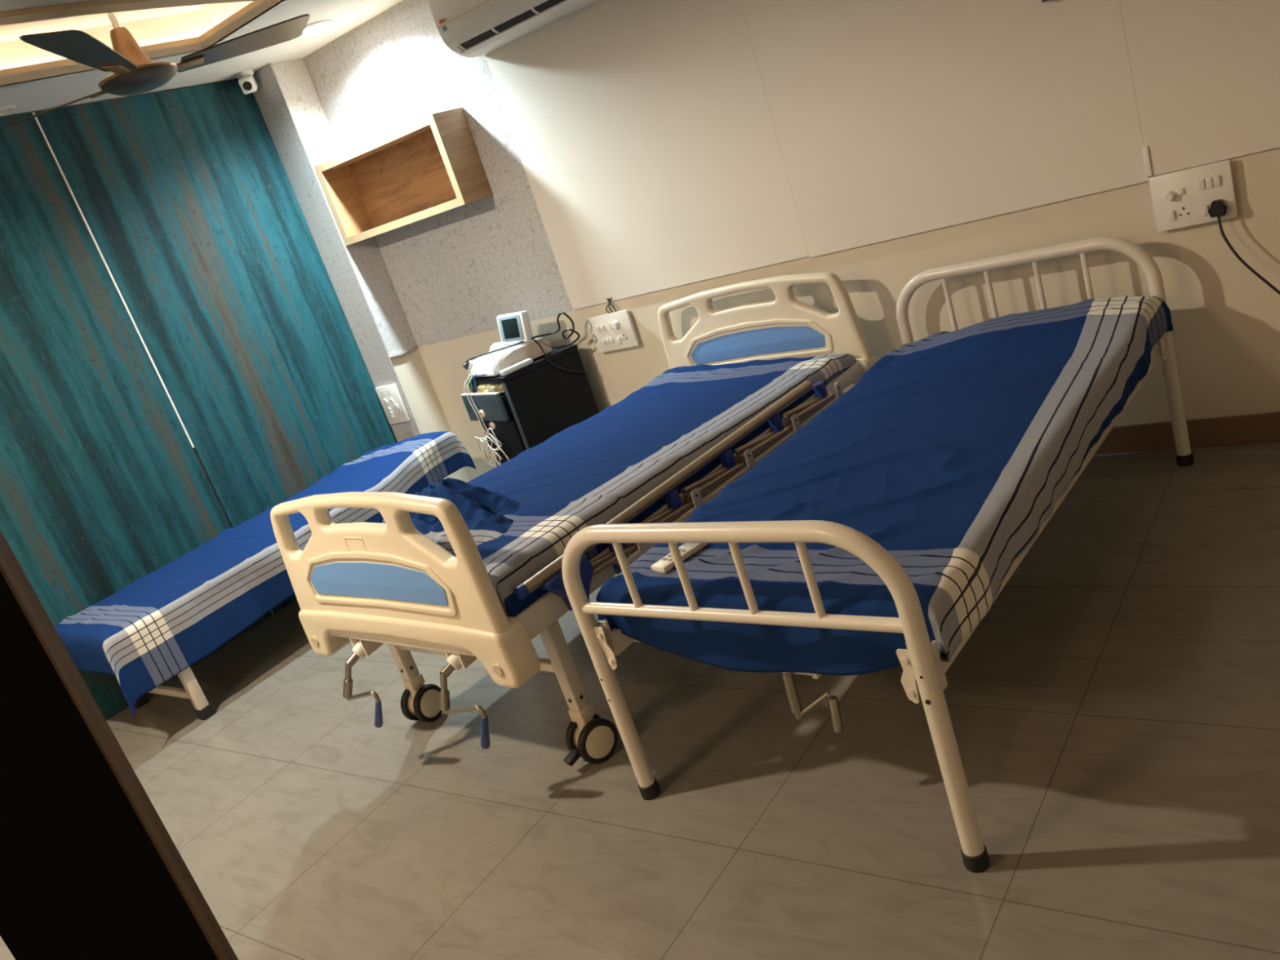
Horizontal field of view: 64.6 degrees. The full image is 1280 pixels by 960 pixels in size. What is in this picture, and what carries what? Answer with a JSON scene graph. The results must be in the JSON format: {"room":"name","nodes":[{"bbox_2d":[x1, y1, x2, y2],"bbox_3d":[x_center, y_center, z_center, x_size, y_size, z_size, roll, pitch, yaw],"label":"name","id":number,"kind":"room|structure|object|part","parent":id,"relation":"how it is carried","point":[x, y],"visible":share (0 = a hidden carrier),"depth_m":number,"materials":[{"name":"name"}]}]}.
{"room":"hospital room","nodes":[
{"label":"hospital room","id":0,"kind":"room"},
{"bbox_2d":[1,78,273,613],"bbox_3d":[-2.952,-0.070,3.764,0.100,2.750,5.000,-4,22,39],"label":"wall","id":1,"kind":"structure","parent":0,"point":[193,448],"depth_m":4.79,"materials":[{"name":"beige paint"}]},
{"bbox_2d":[31,112,194,448],"bbox_3d":[-2.329,-0.851,4.506,0.020,1.546,0.008,-4,22,39],"label":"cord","id":2,"kind":"structure","parent":1,"relation":"attached to","point":[33,113],"depth_m":4.49,"materials":[{"name":"white plastic"}]},
{"bbox_2d":[253,62,420,442],"bbox_3d":[-1.552,-1.046,5.306,0.226,2.152,0.004,-4,22,39],"label":"trim","id":3,"kind":"structure","parent":1,"relation":"attached to","point":[274,109],"depth_m":5.23,"materials":[{"name":"white paint"}]},
{"bbox_2d":[0,0,403,117],"bbox_3d":[-1.129,-1.291,1.646,5.700,0.165,5.200,-4,22,39],"label":"ceiling","id":4,"kind":"structure","parent":0,"point":[50,92],"depth_m":4.15,"materials":[{"name":"white paint"}]},
{"bbox_2d":[0,105,16,114],"bbox_3d":[-2.568,-1.486,4.079,0.106,0.010,0.106,-4,22,39],"label":"recessed light","id":5,"kind":"object","parent":4,"relation":"in","point":[4,109],"visible":1,"depth_m":4.08,"materials":[{"name":"white plastic"}]},
{"bbox_2d":[0,108,11,113],"bbox_3d":[-2.569,-1.488,4.078,0.068,0.004,0.068,-4,22,39],"label":"diffuser","id":6,"kind":"object","parent":5,"relation":"attached to","point":[2,110],"depth_m":4.09,"materials":[{"name":"white plastic"}]},
{"bbox_2d":[0,0,265,26],"bbox_3d":[-1.824,-1.446,3.176,0.236,0.015,1.843,-1,25,46],"label":"trim","id":7,"kind":"structure","parent":4,"relation":"attached to","point":[50,12],"depth_m":3.16,"materials":[{"name":"beige paint"}]},
{"bbox_2d":[0,112,271,719],"bbox_3d":[-2.992,0.167,3.586,0.006,2.442,2.899,-4,22,39],"label":"curtain","id":8,"kind":"object","parent":4,"relation":"hanging from","point":[103,485],"visible":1,"depth_m":4.33,"materials":[{"name":"teal fabric"}]},
{"bbox_2d":[0,0,284,86],"bbox_3d":[-2.144,-1.456,3.429,0.921,0.052,1.858,-4,22,39],"label":"trim","id":9,"kind":"structure","parent":4,"relation":"attached to","point":[236,15],"depth_m":4.02,"materials":[{"name":"beige paint"}]},
{"bbox_2d":[6,12,310,127],"bbox_3d":[-1.813,-1.547,3.559,1.133,0.384,1.164,-4,22,39],"label":"ceiling fan","id":10,"kind":"object","parent":4,"relation":"hanging from","point":[134,72],"visible":0.99,"depth_m":3.45,"materials":[{"name":"brown metal"}]},
{"bbox_3d":[-2.095,-1.366,3.686,0.498,0.073,0.172,-10,19,28],"label":"blade","id":11,"kind":"part","parent":10,"relation":"part of","materials":[{"name":"brown metal"}]},
{"bbox_3d":[-1.703,-1.318,3.119,0.172,0.073,0.498,-19,17,-1],"label":"blade","id":12,"kind":"part","parent":10,"relation":"part of","materials":[{"name":"brown metal"}]},
{"bbox_3d":[-1.442,-1.593,3.698,0.498,0.073,0.172,-29,20,-29],"label":"blade","id":13,"kind":"part","parent":10,"relation":"part of","materials":[{"name":"brown metal"}]},
{"bbox_2d":[35,79,397,613],"bbox_3d":[-1.884,-0.675,5.024,0.006,2.442,1.074,-4,22,39],"label":"curtain","id":14,"kind":"object","parent":4,"relation":"hanging from","point":[186,196],"visible":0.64,"depth_m":4.90,"materials":[{"name":"teal fabric"}]},
{"bbox_2d":[235,70,257,94],"bbox_3d":[-1.913,-1.941,4.950,0.084,0.101,0.118,-21,17,-8],"label":"security camera","id":15,"kind":"object","parent":4,"relation":"attached to","point":[247,83],"visible":1,"depth_m":4.92,"materials":[{"name":"white plastic"}]},
{"bbox_2d":[302,19,333,34],"bbox_3d":[-1.436,-2.003,4.484,0.166,0.010,0.166,-4,22,39],"label":"recessed light","id":16,"kind":"object","parent":4,"relation":"in","point":[314,27],"visible":0.84,"depth_m":4.48,"materials":[{"name":"white plastic"}]},
{"bbox_2d":[303,22,329,32],"bbox_3d":[-1.436,-2.005,4.484,0.128,0.004,0.128,-4,22,39],"label":"diffuser","id":17,"kind":"object","parent":16,"relation":"attached to","point":[313,27],"depth_m":4.49,"materials":[{"name":"white plastic"}]},
{"bbox_2d":[390,346,470,482],"bbox_3d":[-1.451,-0.953,5.428,0.227,2.452,0.204,-4,22,39],"label":"wall pillar","id":18,"kind":"structure","parent":0,"point":[410,368],"depth_m":5.52,"materials":[{"name":"beige paint"}]},
{"bbox_2d":[375,383,409,424],"bbox_3d":[-1.346,-0.409,5.499,0.170,0.216,0.024,-4,22,39],"label":"switchboard","id":19,"kind":"object","parent":18,"relation":"attached to","point":[389,397],"visible":1,"depth_m":5.49,"materials":[{"name":"white plastic"}]},
{"bbox_2d":[0,440,1279,959],"bbox_3d":[-0.311,1.005,2.428,5.700,0.050,5.100,-4,22,39],"label":"floor","id":20,"kind":"structure","parent":0,"point":[1114,708],"depth_m":2.53,"materials":[{"name":"beige tile"}]},
{"bbox_2d":[0,529,238,959],"bbox_3d":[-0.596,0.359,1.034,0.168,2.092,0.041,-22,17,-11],"label":"door","id":21,"kind":"structure","parent":20,"relation":"on","point":[90,868],"depth_m":1.02,"materials":[{"name":"brown wood"}]},
{"bbox_2d":[134,666,215,719],"bbox_3d":[-1.616,0.450,4.669,0.622,0.455,1.818,-4,22,39],"label":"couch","id":22,"kind":"object","parent":20,"relation":"on","point":[203,710],"visible":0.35,"depth_m":4.01,"materials":[{"name":"white paint"}]},
{"bbox_3d":[-1.785,0.765,3.980,0.042,0.330,0.042,-4,22,39],"label":"leg","id":23,"kind":"part","parent":22,"relation":"part of","materials":[{"name":"white paint"}]},
{"bbox_2d":[53,431,476,717],"bbox_3d":[-1.655,0.321,4.624,0.727,0.366,1.967,-4,22,39],"label":"sheet","id":24,"kind":"object","parent":22,"relation":"on","point":[171,618],"visible":0.79,"depth_m":4.16,"materials":[{"name":"blue fabric"}]},
{"bbox_2d":[460,344,599,466],"bbox_3d":[-0.466,-0.188,4.870,0.488,0.782,0.368,-30,20,-32],"label":"bedside cabinet","id":25,"kind":"object","parent":20,"relation":"on","point":[540,400],"visible":0.58,"depth_m":4.67,"materials":[{"name":"black laminate"}]},
{"bbox_3d":[-0.739,-0.396,4.666,0.023,0.006,0.342,-30,20,-32],"label":"drawer trim","id":26,"kind":"part","parent":25,"relation":"part of","materials":[{"name":"white plastic"}]},
{"bbox_3d":[-0.735,-0.308,4.700,0.014,0.038,0.038,-30,20,-32],"label":"knob","id":27,"kind":"part","parent":25,"relation":"part of","materials":[{"name":"white plastic"}]},
{"bbox_3d":[-0.718,-0.336,4.686,0.020,0.130,0.340,-30,20,-32],"label":"drawer","id":28,"kind":"part","parent":25,"relation":"part of","materials":[{"name":"grey metal"}]},
{"bbox_2d":[475,382,505,394],"bbox_3d":[-0.669,-0.436,4.693,0.148,0.072,0.308,-30,20,-32],"label":"folded towel","id":29,"kind":"object","parent":25,"relation":"in","point":[483,388],"visible":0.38,"depth_m":4.62,"materials":[{"name":"fabric"}]},
{"bbox_3d":[-0.693,-0.254,4.736,0.014,0.038,0.038,-30,20,-32],"label":"knob","id":30,"kind":"part","parent":25,"relation":"part of","materials":[{"name":"white plastic"}]},
{"bbox_3d":[-0.545,-0.224,5.006,0.422,0.697,0.020,-30,20,-32],"label":"panel","id":31,"kind":"part","parent":25,"relation":"part of","materials":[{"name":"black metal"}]},
{"bbox_2d":[467,311,551,377],"bbox_3d":[-0.643,-0.641,4.720,0.336,0.236,0.279,-30,20,-32],"label":"medical monitor","id":32,"kind":"object","parent":25,"relation":"on","point":[513,327],"visible":0.9,"depth_m":4.66,"materials":[{"name":"white plastic"}]},
{"bbox_2d":[469,375,474,389],"bbox_3d":[-0.756,-0.458,4.692,0.084,0.066,0.024,-11,19,24],"label":"lead","id":33,"kind":"object","parent":32,"relation":"attached to","point":[470,376],"visible":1,"depth_m":4.71,"materials":[{"name":"green plastic"}]},
{"bbox_2d":[473,373,484,389],"bbox_3d":[-0.732,-0.456,4.660,0.084,0.066,0.024,-11,19,24],"label":"lead","id":34,"kind":"object","parent":32,"relation":"attached to","point":[482,374],"visible":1,"depth_m":4.67,"materials":[{"name":"blue plastic"}]},
{"bbox_2d":[463,373,502,467],"bbox_3d":[-0.721,-0.252,4.728,0.098,0.487,0.215,-27,19,-24],"label":"lead","id":35,"kind":"object","parent":32,"relation":"hanging from","point":[488,434],"visible":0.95,"depth_m":4.72,"materials":[{"name":"white plastic"}]},
{"bbox_2d":[466,373,509,465],"bbox_3d":[-0.717,-0.244,4.691,0.099,0.482,0.193,-21,17,-7],"label":"lead","id":36,"kind":"object","parent":32,"relation":"hanging from","point":[487,430],"visible":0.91,"depth_m":4.69,"materials":[{"name":"white plastic"}]},
{"bbox_2d":[462,311,580,369],"bbox_3d":[-0.563,-0.628,4.683,0.580,0.163,0.069,-16,17,8],"label":"power cord","id":37,"kind":"object","parent":32,"relation":"on","point":[466,364],"visible":1,"depth_m":4.67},
{"bbox_3d":[-0.528,-0.576,4.647,0.299,0.074,0.008,-30,20,-32],"label":"plate","id":38,"kind":"part","parent":32,"relation":"part of","materials":[{"name":"white plastic"}]},
{"bbox_2d":[499,358,533,376],"bbox_3d":[-0.559,-0.511,4.582,0.170,0.026,0.044,-30,20,-32],"label":"packet","id":39,"kind":"object","parent":25,"relation":"on","point":[520,365],"visible":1,"depth_m":4.56,"materials":[{"name":"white plastic"}]},
{"bbox_3d":[-0.346,-0.208,4.745,0.422,0.697,0.022,-30,20,-32],"label":"panel","id":40,"kind":"part","parent":25,"relation":"part of","materials":[{"name":"black laminate"}]},
{"bbox_2d":[533,338,588,373],"bbox_3d":[-0.356,-0.573,4.696,0.204,0.242,0.064,-24,18,-18],"label":"power cord","id":41,"kind":"object","parent":25,"relation":"attached to","point":[534,340],"visible":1,"depth_m":4.67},
{"bbox_2d":[270,271,878,766],"bbox_3d":[-0.072,0.049,3.500,1.034,0.908,2.117,-2,24,43],"label":"hospital bed","id":42,"kind":"object","parent":20,"relation":"on","point":[368,586],"visible":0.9,"depth_m":2.87,"materials":[{"name":"beige plastic"}]},
{"bbox_3d":[-0.742,0.278,2.793,0.667,0.113,0.012,-2,24,43],"label":"insert panel","id":43,"kind":"part","parent":42,"relation":"part of","materials":[{"name":"blue plastic"}]},
{"bbox_3d":[-0.732,0.245,2.805,0.983,0.448,0.070,-2,24,43],"label":"footboard","id":44,"kind":"part","parent":42,"relation":"part of","materials":[{"name":"beige plastic"}]},
{"bbox_3d":[-0.804,0.513,3.309,0.044,0.308,0.044,-2,24,43],"label":"leg","id":45,"kind":"part","parent":42,"relation":"part of","materials":[{"name":"white paint"}]},
{"bbox_3d":[-0.213,0.490,2.755,0.044,0.308,0.044,-2,24,43],"label":"leg","id":46,"kind":"part","parent":42,"relation":"part of","materials":[{"name":"white paint"}]},
{"bbox_3d":[-0.109,0.238,2.729,0.018,0.041,0.296,-2,24,43],"label":"folding arm","id":47,"kind":"part","parent":42,"relation":"part of","materials":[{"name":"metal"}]},
{"bbox_3d":[-0.120,0.226,2.742,0.018,0.055,0.292,-2,24,43],"label":"folding arm","id":48,"kind":"part","parent":42,"relation":"part of","materials":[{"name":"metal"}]},
{"bbox_3d":[0.004,0.169,2.825,0.005,0.058,0.035,-2,24,43],"label":"pivot plate","id":49,"kind":"part","parent":42,"relation":"part of","materials":[{"name":"beige metal"}]},
{"bbox_2d":[451,353,857,617],"bbox_3d":[-0.095,-0.060,3.497,0.934,0.208,1.892,-2,24,43],"label":"sheet","id":50,"kind":"object","parent":42,"relation":"on","point":[589,472],"visible":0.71,"depth_m":3.33,"materials":[{"name":"blue fabric"}]},
{"bbox_2d":[382,477,520,553],"bbox_3d":[-0.609,0.080,3.075,0.419,0.157,0.719,-30,20,-32],"label":"crumpled cloth","id":51,"kind":"object","parent":50,"relation":"on","point":[482,510],"visible":0.59,"depth_m":2.98,"materials":[{"name":"blue fabric"}]},
{"bbox_3d":[0.056,0.124,2.910,0.018,0.041,0.296,-2,24,43],"label":"folding arm","id":52,"kind":"part","parent":42,"relation":"part of","materials":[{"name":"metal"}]},
{"bbox_3d":[0.045,0.111,2.922,0.018,0.055,0.292,-2,24,43],"label":"folding arm","id":53,"kind":"part","parent":42,"relation":"part of","materials":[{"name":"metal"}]},
{"bbox_3d":[-0.075,0.002,3.516,0.946,0.077,1.910,-2,24,43],"label":"frame","id":54,"kind":"part","parent":42,"relation":"part of","materials":[{"name":"white paint"}]},
{"bbox_3d":[0.168,0.054,3.006,0.005,0.058,0.035,-2,24,43],"label":"pivot plate","id":55,"kind":"part","parent":42,"relation":"part of","materials":[{"name":"beige plastic"}]},
{"bbox_3d":[0.222,-0.012,3.116,0.018,0.055,0.292,-2,24,43],"label":"folding arm","id":56,"kind":"part","parent":42,"relation":"part of","materials":[{"name":"metal"}]},
{"bbox_3d":[0.233,0.001,3.104,0.018,0.041,0.296,-2,24,43],"label":"folding arm","id":57,"kind":"part","parent":42,"relation":"part of","materials":[{"name":"metal"}]},
{"bbox_3d":[0.362,-0.048,3.235,0.028,0.026,1.370,-2,24,43],"label":"mounting rail","id":58,"kind":"part","parent":42,"relation":"part of","materials":[{"name":"beige metal"}]},
{"bbox_3d":[0.345,-0.068,3.200,0.005,0.058,0.035,-2,24,43],"label":"pivot plate","id":59,"kind":"part","parent":42,"relation":"part of","materials":[{"name":"beige plastic"}]},
{"bbox_3d":[0.458,-0.554,4.107,0.667,0.113,0.012,-2,24,43],"label":"insert panel","id":60,"kind":"part","parent":42,"relation":"part of","materials":[{"name":"blue plastic"}]},
{"bbox_3d":[0.399,-0.135,3.310,0.018,0.055,0.292,-2,24,43],"label":"folding arm","id":61,"kind":"part","parent":42,"relation":"part of","materials":[{"name":"metal"}]},
{"bbox_3d":[0.410,-0.122,3.298,0.018,0.041,0.296,-2,24,43],"label":"folding arm","id":62,"kind":"part","parent":42,"relation":"part of","materials":[{"name":"metal"}]},
{"bbox_3d":[0.465,-0.586,4.116,0.983,0.448,0.070,-2,24,43],"label":"headboard","id":63,"kind":"part","parent":42,"relation":"part of","materials":[{"name":"beige plastic"}]},
{"bbox_3d":[0.523,-0.191,3.394,0.005,0.058,0.035,-2,24,43],"label":"pivot plate","id":64,"kind":"part","parent":42,"relation":"part of","materials":[{"name":"beige plastic"}]},
{"bbox_3d":[0.583,-0.262,3.511,0.018,0.055,0.292,-2,24,43],"label":"folding arm","id":65,"kind":"part","parent":42,"relation":"part of","materials":[{"name":"metal"}]},
{"bbox_3d":[0.593,-0.249,3.498,0.018,0.041,0.296,-2,24,43],"label":"folding arm","id":66,"kind":"part","parent":42,"relation":"part of","materials":[{"name":"metal"}]},
{"bbox_3d":[0.706,-0.319,3.594,0.005,0.058,0.035,-2,24,43],"label":"pivot plate","id":67,"kind":"part","parent":42,"relation":"part of","materials":[{"name":"beige plastic"}]},
{"bbox_2d":[561,235,1194,872],"bbox_3d":[0.800,0.012,2.870,0.914,0.804,2.000,-3,23,41],"label":"frame","id":68,"kind":"object","parent":20,"relation":"on","point":[921,662],"visible":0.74,"depth_m":2.18,"materials":[{"name":"white paint"}]},
{"bbox_3d":[0.182,0.288,2.153,0.853,0.029,0.028,-3,23,41],"label":"cross rail","id":69,"kind":"part","parent":68,"relation":"part of","materials":[{"name":"beige metal"}]},
{"bbox_3d":[0.791,-0.009,2.862,0.853,0.057,1.885,-3,23,41],"label":"frame","id":70,"kind":"part","parent":68,"relation":"part of","materials":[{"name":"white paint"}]},
{"bbox_2d":[595,295,1173,675],"bbox_3d":[0.778,-0.080,2.855,0.938,0.253,1.885,-3,23,41],"label":"sheet","id":71,"kind":"object","parent":68,"relation":"on","point":[953,452],"visible":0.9,"depth_m":2.50,"materials":[{"name":"blue fabric"}]},
{"bbox_2d":[650,542,707,573],"bbox_3d":[0.097,0.184,2.497,0.156,0.018,0.052,-31,21,-34],"label":"remote control","id":72,"kind":"object","parent":71,"relation":"on","point":[665,564],"visible":0.59,"depth_m":2.48,"materials":[{"name":"beige plastic"}]},
{"bbox_2d":[417,146,1279,480],"bbox_3d":[0.641,-1.314,3.817,5.700,2.750,0.100,-4,22,39],"label":"wall","id":73,"kind":"structure","parent":0,"point":[1225,320],"depth_m":3.50,"materials":[{"name":"beige paint"}]},
{"bbox_2d":[271,57,417,357],"bbox_3d":[-1.505,-1.376,5.220,0.004,1.532,0.205,-4,22,39],"label":"trim","id":74,"kind":"structure","parent":73,"relation":"attached to","point":[295,80],"depth_m":5.20,"materials":[{"name":"white paint"}]},
{"bbox_2d":[389,345,414,357],"bbox_3d":[-1.272,-0.687,5.424,0.014,0.024,0.175,-4,22,39],"label":"trim","id":75,"kind":"structure","parent":73,"relation":"attached to","point":[411,347],"depth_m":5.41,"materials":[{"name":"white"}]},
{"bbox_2d":[314,106,493,245],"bbox_3d":[-1.160,-1.452,4.910,0.917,0.407,0.196,-4,22,39],"label":"wall shelf","id":76,"kind":"object","parent":73,"relation":"attached to","point":[430,166],"visible":1,"depth_m":4.95,"materials":[{"name":"brown wood"}]},
{"bbox_3d":[-1.500,-1.426,5.189,0.036,0.335,0.194,-4,22,39],"label":"panel","id":77,"kind":"part","parent":76,"relation":"part of","materials":[{"name":"brown wood"}]},
{"bbox_3d":[-1.216,-1.621,4.857,0.917,0.036,0.194,-4,22,39],"label":"panel","id":78,"kind":"part","parent":76,"relation":"part of","materials":[{"name":"brown wood"}]},
{"bbox_3d":[-1.109,-1.490,4.975,0.845,0.335,0.015,-4,22,39],"label":"panel","id":79,"kind":"part","parent":76,"relation":"part of","materials":[{"name":"brown wood"}]},
{"bbox_3d":[-1.102,-1.285,4.965,0.917,0.036,0.194,-4,22,39],"label":"panel","id":80,"kind":"part","parent":76,"relation":"part of","materials":[{"name":"brown wood"}]},
{"bbox_3d":[-0.818,-1.480,4.633,0.036,0.335,0.194,-4,22,39],"label":"panel","id":81,"kind":"part","parent":76,"relation":"part of","materials":[{"name":"brown wood"}]},
{"bbox_2d":[303,0,572,346],"bbox_3d":[-0.995,-1.454,4.923,1.162,1.533,0.004,-4,22,39],"label":"wall panel","id":82,"kind":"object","parent":73,"relation":"attached to","point":[453,272],"depth_m":4.87,"materials":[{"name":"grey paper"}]},
{"bbox_2d":[427,0,598,57],"bbox_3d":[-0.465,-1.970,4.047,0.860,0.303,0.214,-4,22,39],"label":"air conditioner","id":83,"kind":"object","parent":73,"relation":"attached to","point":[470,28],"visible":1,"depth_m":4.13,"materials":[{"name":"white plastic"},{"name":"dark grey plastic"}]},
{"bbox_2d":[457,0,564,50],"bbox_3d":[-0.464,-1.847,4.048,0.755,0.032,0.044,-4,22,39],"label":"air vent","id":84,"kind":"object","parent":83,"relation":"attached to","point":[532,12],"depth_m":4.09,"materials":[{"name":"plastic"}]},
{"bbox_2d":[586,309,639,352],"bbox_3d":[-0.126,-0.682,4.663,0.242,0.172,0.063,-4,22,39],"label":"switchboard","id":85,"kind":"object","parent":73,"relation":"attached to","point":[615,331],"visible":1,"depth_m":4.65,"materials":[{"name":"white plastic"}]},
{"bbox_2d":[595,325,600,331],"bbox_3d":[-0.194,-0.700,4.689,0.018,0.024,0.010,-4,22,39],"label":"switch","id":86,"kind":"object","parent":85,"relation":"attached to","point":[597,328],"depth_m":4.69,"materials":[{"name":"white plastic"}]},
{"bbox_2d":[600,324,605,330],"bbox_3d":[-0.171,-0.702,4.670,0.018,0.024,0.010,-4,22,39],"label":"switch","id":87,"kind":"object","parent":85,"relation":"attached to","point":[602,327],"depth_m":4.67,"materials":[{"name":"white plastic"}]},
{"bbox_2d":[605,297,616,313],"bbox_3d":[-0.133,-0.790,4.621,0.054,0.083,0.024,-4,22,39],"label":"cable","id":88,"kind":"object","parent":85,"relation":"attached to","point":[609,300],"visible":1,"depth_m":4.62,"materials":[{"name":"black plastic"}]},
{"bbox_2d":[608,322,613,329],"bbox_3d":[-0.133,-0.705,4.638,0.018,0.034,0.012,-4,22,39],"label":"switch","id":89,"kind":"object","parent":85,"relation":"attached to","point":[611,326],"depth_m":4.63,"materials":[{"name":"white plastic"}]},
{"bbox_3d":[-0.112,-0.706,4.611,0.038,0.038,0.024,-4,22,39],"label":"dimmer knob","id":90,"kind":"part","parent":85,"relation":"part of","materials":[{"name":"white plastic"}]},
{"bbox_2d":[616,337,622,344],"bbox_3d":[-0.095,-0.638,4.649,0.018,0.034,0.012,-4,22,39],"label":"switch","id":91,"kind":"object","parent":85,"relation":"attached to","point":[619,340],"depth_m":4.65,"materials":[{"name":"white plastic"}]},
{"bbox_2d":[484,0,808,310],"bbox_3d":[-0.059,-1.530,4.150,1.266,1.523,0.012,-4,22,39],"label":"wall panel","id":92,"kind":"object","parent":73,"relation":"attached to","point":[643,131],"depth_m":4.16,"materials":[{"name":"white laminate"}]},
{"bbox_2d":[740,0,1149,257],"bbox_3d":[0.904,-1.603,3.366,1.221,1.530,0.012,-4,22,39],"label":"wall panel","id":93,"kind":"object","parent":73,"relation":"attached to","point":[892,119],"depth_m":3.46,"materials":[{"name":"white laminate"}]},
{"bbox_2d":[1142,146,1152,176],"bbox_3d":[1.591,-0.999,3.176,0.016,0.093,0.008,-4,22,39],"label":"duct","id":94,"kind":"object","parent":73,"relation":"attached to","point":[1145,149],"visible":1,"depth_m":3.17,"materials":[{"name":"white plastic"}]},
{"bbox_2d":[1094,411,1279,454],"bbox_3d":[1.101,-0.097,4.097,5.289,0.100,0.012,-4,22,39],"label":"baseboard","id":95,"kind":"structure","parent":73,"relation":"attached to","point":[1262,427],"depth_m":3.43,"materials":[{"name":"brown tile"}]},
{"bbox_2d":[1148,160,1237,232],"bbox_3d":[1.711,-0.876,3.138,0.224,0.176,0.057,-4,22,39],"label":"switchboard","id":96,"kind":"object","parent":73,"relation":"attached to","point":[1182,198],"visible":1,"depth_m":3.13,"materials":[{"name":"white plastic"}]},
{"bbox_3d":[1.650,-0.884,3.158,0.032,0.032,0.024,-4,22,39],"label":"dimmer knob","id":97,"kind":"part","parent":96,"relation":"part of","materials":[{"name":"white plastic"}]},
{"bbox_2d":[1168,210,1175,221],"bbox_3d":[1.671,-0.831,3.184,0.017,0.030,0.011,-4,22,39],"label":"switch","id":98,"kind":"object","parent":96,"relation":"attached to","point":[1171,214],"depth_m":3.18,"materials":[{"name":"white plastic"}]},
{"bbox_2d":[1177,187,1183,195],"bbox_3d":[1.677,-0.894,3.142,0.016,0.018,0.010,-4,22,39],"label":"switch","id":99,"kind":"object","parent":96,"relation":"attached to","point":[1180,190],"depth_m":3.14,"materials":[{"name":"white plastic"}]},
{"bbox_2d":[1197,178,1204,190],"bbox_3d":[1.719,-0.905,3.103,0.017,0.032,0.011,-4,22,39],"label":"switch","id":100,"kind":"object","parent":96,"relation":"attached to","point":[1201,182],"depth_m":3.10,"materials":[{"name":"white plastic"}]},
{"bbox_2d":[1201,204,1208,215],"bbox_3d":[1.744,-0.833,3.126,0.017,0.028,0.011,-4,22,39],"label":"switch","id":101,"kind":"object","parent":96,"relation":"attached to","point":[1205,208],"depth_m":3.12,"materials":[{"name":"white plastic"}]},
{"bbox_2d":[1204,177,1213,188],"bbox_3d":[1.736,-0.906,3.090,0.017,0.032,0.011,-4,22,39],"label":"switch","id":102,"kind":"object","parent":96,"relation":"attached to","point":[1208,180],"depth_m":3.09,"materials":[{"name":"white plastic"}]},
{"bbox_2d":[1213,175,1221,186],"bbox_3d":[1.752,-0.908,3.076,0.017,0.032,0.011,-4,22,39],"label":"switch","id":103,"kind":"object","parent":96,"relation":"attached to","point":[1216,179],"depth_m":3.07,"materials":[{"name":"white plastic"}]},
{"bbox_2d":[1208,199,1279,294],"bbox_3d":[1.991,-0.468,3.033,0.088,0.808,0.459,-30,20,-34],"label":"power cord","id":104,"kind":"object","parent":96,"relation":"attached to","point":[1218,208],"visible":1,"depth_m":3.08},
{"bbox_2d":[1120,0,1279,177],"bbox_3d":[2.006,-1.695,2.463,1.634,1.518,0.012,-4,22,39],"label":"wall panel","id":105,"kind":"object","parent":73,"relation":"attached to","point":[1206,73],"depth_m":3.00,"materials":[{"name":"white laminate"}]}
]}

